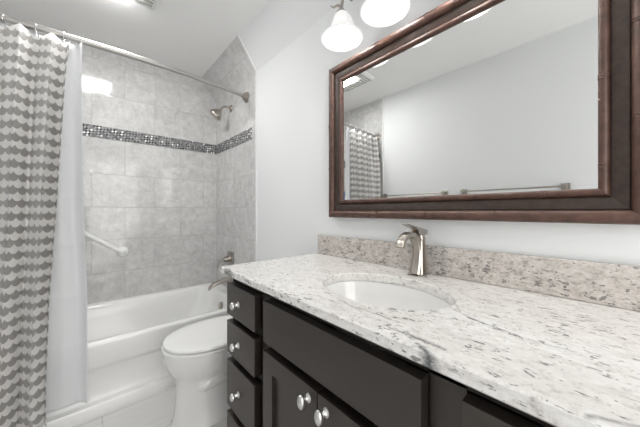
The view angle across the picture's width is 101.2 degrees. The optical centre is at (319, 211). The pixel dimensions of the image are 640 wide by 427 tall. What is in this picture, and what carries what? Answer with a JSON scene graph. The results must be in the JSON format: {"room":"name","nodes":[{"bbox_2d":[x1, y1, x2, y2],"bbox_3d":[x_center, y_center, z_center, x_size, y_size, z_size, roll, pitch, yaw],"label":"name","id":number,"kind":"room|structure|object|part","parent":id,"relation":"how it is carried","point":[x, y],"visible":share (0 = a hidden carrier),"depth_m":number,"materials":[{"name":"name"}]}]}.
{"room":"bathroom","nodes":[
{"label":"bathroom","id":0,"kind":"room"},
{"bbox_2d":[0,16,216,304],"bbox_3d":[-1.624,-0.091,2.102,1.560,2.342,0.100,0,0,-42],"label":"wall","id":1,"kind":"structure","parent":0,"point":[158,203],"depth_m":2.20,"materials":[{"name":"grey tile"}]},
{"bbox_2d":[85,231,128,256],"bbox_3d":[-1.725,0.148,1.899,0.564,0.427,0.070,0,0,-42],"label":"grab bar","id":2,"kind":"object","parent":1,"relation":"attached to","point":[122,251],"visible":0.48,"depth_m":1.99,"materials":[{"name":"white plastic"}]},
{"bbox_2d":[82,123,215,153],"bbox_3d":[-1.589,-0.602,2.062,1.544,0.088,0.006,0,0,-42],"label":"trim","id":3,"kind":"structure","parent":1,"relation":"attached to","point":[88,129],"depth_m":2.18,"materials":[{"name":"tile"}]},
{"bbox_2d":[0,0,268,76],"bbox_3d":[-0.388,-1.302,0.524,1.517,0.080,4.100,0,0,-42],"label":"ceiling","id":4,"kind":"structure","parent":0,"point":[189,36],"depth_m":1.76,"materials":[{"name":"white paint"}]},
{"bbox_2d":[125,0,159,9],"bbox_3d":[-1.075,-1.245,1.328,0.495,0.034,0.415,0,0,-42],"label":"recessed light","id":5,"kind":"object","parent":4,"relation":"in","point":[152,4],"visible":1,"depth_m":1.56,"materials":[{"name":"white plastic"}]},
{"bbox_2d":[135,0,153,7],"bbox_3d":[-0.944,-1.239,1.440,0.090,0.006,0.336,0,0,-42],"label":"grille","id":6,"kind":"object","parent":5,"relation":"attached to","point":[148,3],"depth_m":1.56,"materials":[{"name":"grey"}]},
{"bbox_2d":[72,386,226,426],"bbox_3d":[-0.297,1.120,0.605,1.760,0.080,4.100,0,0,-42],"label":"floor","id":7,"kind":"structure","parent":0,"point":[155,410],"depth_m":1.39,"materials":[{"name":"tile"}]},
{"bbox_2d":[42,282,229,426],"bbox_3d":[-1.329,0.885,1.769,1.542,0.389,0.787,0,0,-42],"label":"bathtub","id":8,"kind":"object","parent":7,"relation":"on","point":[126,336],"visible":0.42,"depth_m":1.57,"materials":[{"name":"white ceramic"}]},
{"bbox_2d":[161,315,232,426],"bbox_3d":[-0.514,0.720,1.498,0.676,0.720,0.424,0,0,-42],"label":"toilet","id":9,"kind":"object","parent":7,"relation":"on","point":[195,355],"visible":0.52,"depth_m":1.30,"materials":[{"name":"white ceramic"}]},
{"bbox_3d":[-0.578,0.680,1.441,0.505,0.014,0.364,0,0,-42],"label":"seat","id":10,"kind":"part","parent":9,"relation":"part of","materials":[{"name":"white plastic"}]},
{"bbox_3d":[-0.546,0.884,1.470,0.584,0.392,0.360,0,0,-42],"label":"bowl","id":11,"kind":"part","parent":9,"relation":"part of","materials":[{"name":"white ceramic"}]},
{"bbox_3d":[-0.576,0.659,1.444,0.500,0.018,0.368,0,0,-42],"label":"lid","id":12,"kind":"part","parent":9,"relation":"part of","materials":[{"name":"white plastic"}]},
{"bbox_2d":[227,279,554,426],"bbox_3d":[0.199,0.669,0.795,0.562,0.822,1.206,0,0,-42],"label":"vanity cabinet","id":13,"kind":"object","parent":7,"relation":"on","point":[288,366],"visible":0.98,"depth_m":0.65,"materials":[{"name":"brown wood"}]},
{"bbox_3d":[-0.293,0.891,0.999,0.029,0.154,0.235,0,0,-42],"label":"drawer","id":14,"kind":"part","parent":13,"relation":"part of","materials":[{"name":"brown wood"}]},
{"bbox_3d":[-0.293,0.693,0.999,0.029,0.184,0.235,0,0,-42],"label":"drawer","id":15,"kind":"part","parent":13,"relation":"part of","materials":[{"name":"brown wood"}]},
{"bbox_3d":[-0.293,0.507,0.999,0.029,0.129,0.235,0,0,-42],"label":"drawer","id":16,"kind":"part","parent":13,"relation":"part of","materials":[{"name":"brown wood"}]},
{"bbox_3d":[-0.293,0.353,0.999,0.029,0.126,0.235,0,0,-42],"label":"drawer","id":17,"kind":"part","parent":13,"relation":"part of","materials":[{"name":"brown wood"}]},
{"bbox_3d":[-0.082,0.710,0.769,0.017,0.406,0.158,0,0,-42],"label":"door panel","id":18,"kind":"part","parent":13,"relation":"part of","materials":[{"name":"brown wood"}]},
{"bbox_3d":[-0.086,0.710,0.765,0.029,0.516,0.268,0,0,-42],"label":"door","id":19,"kind":"part","parent":13,"relation":"part of","materials":[{"name":"brown wood"}]},
{"bbox_3d":[-0.035,0.482,0.674,0.016,0.025,0.020,0,0,-42],"label":"knob","id":20,"kind":"part","parent":13,"relation":"part of","materials":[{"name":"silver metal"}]},
{"bbox_3d":[0.009,0.482,0.624,0.016,0.025,0.020,0,0,-42],"label":"knob","id":21,"kind":"part","parent":13,"relation":"part of","materials":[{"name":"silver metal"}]},
{"bbox_3d":[0.095,0.710,0.562,0.029,0.516,0.270,0,0,-42],"label":"door","id":22,"kind":"part","parent":13,"relation":"part of","materials":[{"name":"brown wood"}]},
{"bbox_2d":[220,253,639,426],"bbox_3d":[0.206,0.242,0.800,0.544,0.028,1.253,0,0,-42],"label":"countertop","id":23,"kind":"structure","parent":13,"relation":"on","point":[557,361],"depth_m":0.50,"materials":[{"name":"white stone"}]},
{"bbox_2d":[325,280,451,362],"bbox_3d":[0.185,0.332,0.791,0.344,0.147,0.450,0,0,-42],"label":"sink basin","id":24,"kind":"object","parent":23,"relation":"in","point":[382,294],"visible":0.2,"depth_m":0.92,"materials":[{"name":"white ceramic"}]},
{"bbox_2d":[395,223,427,276],"bbox_3d":[0.321,0.135,0.920,0.168,0.189,0.046,0,0,-42],"label":"sink faucet","id":25,"kind":"object","parent":23,"relation":"on","point":[417,235],"visible":1,"depth_m":0.93,"materials":[{"name":"silver metal"}]},
{"bbox_3d":[0.309,0.051,0.909,0.073,0.022,0.031,0,0,-42],"label":"lever","id":26,"kind":"part","parent":25,"relation":"part of","materials":[{"name":"silver metal"}]},
{"bbox_3d":[0.352,0.226,0.947,0.070,0.004,0.046,0,0,-42],"label":"plate","id":27,"kind":"part","parent":25,"relation":"part of","materials":[{"name":"silver metal"}]},
{"bbox_3d":[0.358,0.070,0.952,0.069,0.031,0.034,0,0,-42],"label":"handle","id":28,"kind":"part","parent":25,"relation":"part of","materials":[{"name":"silver metal"}]},
{"bbox_3d":[0.324,0.353,0.303,0.029,0.126,0.292,0,0,-42],"label":"drawer","id":29,"kind":"part","parent":13,"relation":"part of","materials":[{"name":"brown wood"}]},
{"bbox_2d":[239,0,639,265],"bbox_3d":[0.270,-0.131,1.108,0.243,2.422,4.100,0,0,-42],"label":"wall","id":30,"kind":"structure","parent":0,"point":[292,63],"depth_m":1.50,"materials":[{"name":"white paint"}]},
{"bbox_2d":[201,35,255,286],"bbox_3d":[-0.799,-0.091,2.233,0.152,2.342,0.798,0,0,-42],"label":"wall tile","id":31,"kind":"structure","parent":30,"relation":"attached to","point":[233,69],"depth_m":2.20,"materials":[{"name":"grey tile"}]},
{"bbox_2d":[209,105,231,120],"bbox_3d":[-0.861,-0.856,2.271,0.182,0.158,0.107,0,0,-42],"label":"shower","id":32,"kind":"object","parent":31,"relation":"attached to","point":[216,113],"visible":1,"depth_m":2.23,"materials":[{"name":"silver metal"}]},
{"bbox_2d":[208,276,232,290],"bbox_3d":[-0.846,0.606,2.237,0.199,0.103,0.072,0,0,-42],"label":"tub spout","id":33,"kind":"object","parent":31,"relation":"attached to","point":[226,279],"visible":0.78,"depth_m":2.22,"materials":[{"name":"silver metal"}]},
{"bbox_2d":[216,251,232,267],"bbox_3d":[-0.836,0.420,2.282,0.124,0.134,0.120,0,0,-42],"label":"shower valve","id":34,"kind":"object","parent":31,"relation":"attached to","point":[229,259],"visible":0.97,"depth_m":2.29,"materials":[{"name":"silver metal"}]},
{"bbox_3d":[-0.818,0.421,2.298,0.060,0.052,0.052,0,0,-42],"label":"valve stem","id":35,"kind":"part","parent":34,"relation":"part of","materials":[{"name":"silver metal"}]},
{"bbox_3d":[-0.793,0.415,2.320,0.010,0.124,0.120,0,0,-42],"label":"valve plate","id":36,"kind":"part","parent":34,"relation":"part of","materials":[{"name":"silver metal"}]},
{"bbox_2d":[216,127,251,153],"bbox_3d":[-0.769,-0.602,2.297,0.005,0.088,0.729,0,0,-42],"label":"trim","id":37,"kind":"structure","parent":30,"relation":"attached to","point":[246,135],"depth_m":2.24,"materials":[{"name":"tile"}]},
{"bbox_2d":[238,35,256,261],"bbox_3d":[-0.531,-0.091,1.930,0.154,2.342,0.010,0,0,-42],"label":"trim","id":38,"kind":"structure","parent":30,"relation":"attached to","point":[238,35],"depth_m":1.97,"materials":[{"name":"white"}]},
{"bbox_2d":[321,0,362,51],"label":"vanity light","id":39,"kind":"object","parent":30,"relation":"attached to","point":[342,33],"depth_m":1.17,"materials":[{"name":"white glass"}]},
{"bbox_3d":[0.096,-0.828,1.145,0.052,0.081,0.052,0,0,-42],"label":"bulb","id":40,"kind":"part","parent":39,"relation":"part of","materials":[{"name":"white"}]},
{"bbox_3d":[0.096,-0.806,1.145,0.184,0.116,0.184,0,0,-42],"label":"lamp shade","id":41,"kind":"part","parent":39,"relation":"part of","materials":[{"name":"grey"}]},
{"bbox_2d":[360,0,410,27],"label":"vanity light","id":42,"kind":"object","parent":30,"relation":"attached to","point":[375,13],"depth_m":1.02,"materials":[{"name":"white glass"}]},
{"bbox_3d":[0.242,-0.806,0.980,0.184,0.116,0.184,0,0,-42],"label":"lamp shade","id":43,"kind":"part","parent":42,"relation":"part of","materials":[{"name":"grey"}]},
{"bbox_2d":[318,234,639,310],"bbox_3d":[0.406,0.177,0.969,0.021,0.102,1.241,0,0,-42],"label":"backsplash","id":44,"kind":"structure","parent":30,"relation":"attached to","point":[603,283],"depth_m":0.77,"materials":[{"name":"stone"}]},
{"bbox_2d":[328,0,639,224],"bbox_3d":[0.394,-0.345,0.962,0.046,0.753,1.031,0,0,-42],"label":"wall mirror","id":45,"kind":"object","parent":30,"relation":"attached to","point":[469,110],"visible":1,"depth_m":0.80,"materials":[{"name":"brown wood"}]},
{"bbox_3d":[0.082,-0.345,1.314,0.046,0.751,0.089,0,0,-42],"label":"frame rail","id":46,"kind":"part","parent":45,"relation":"part of","materials":[{"name":"brown wood"}]},
{"bbox_3d":[0.394,-0.677,0.962,0.046,0.089,1.029,0,0,-42],"label":"frame rail","id":47,"kind":"part","parent":45,"relation":"part of","materials":[{"name":"brown wood"}]},
{"bbox_3d":[0.394,-0.013,0.962,0.046,0.089,1.029,0,0,-42],"label":"frame rail","id":48,"kind":"part","parent":45,"relation":"part of","materials":[{"name":"brown wood"}]},
{"bbox_3d":[0.707,-0.345,0.609,0.046,0.751,0.089,0,0,-42],"label":"frame rail","id":49,"kind":"part","parent":45,"relation":"part of","materials":[{"name":"brown wood"}]},
{"bbox_3d":[-0.918,-0.091,0.054,0.100,2.342,4.100,0,0,-42],"label":"wall","id":50,"kind":"structure","parent":0,"visible":0},
{"bbox_3d":[-1.883,-0.091,1.224,0.008,2.342,0.870,0,0,-42],"label":"wall tile","id":51,"kind":"structure","parent":50,"relation":"attached to","visible":0},
{"bbox_2d":[0,13,248,102],"bbox_3d":[-1.067,-0.871,1.486,0.181,0.147,1.572,0,0,43],"label":"shower curtain rod","id":52,"kind":"object","parent":51,"relation":"attached to","point":[8,19],"visible":0.98,"depth_m":1.36,"materials":[{"name":"silver metal"}]},
{"bbox_2d":[0,23,69,426],"bbox_3d":[-1.387,0.079,1.093,0.507,1.803,0.103,0,0,-42],"label":"shower curtain","id":53,"kind":"object","parent":52,"relation":"hanging from","point":[32,68],"visible":1,"depth_m":1.17,"materials":[{"name":"fabric"}]},
{"bbox_2d":[0,22,87,413],"bbox_3d":[-1.388,0.068,1.160,0.546,1.783,0.066,0,0,-35],"label":"curtain liner","id":54,"kind":"object","parent":52,"relation":"hanging from","point":[67,353],"visible":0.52,"depth_m":1.29,"materials":[{"name":"white plastic"}]}
]}

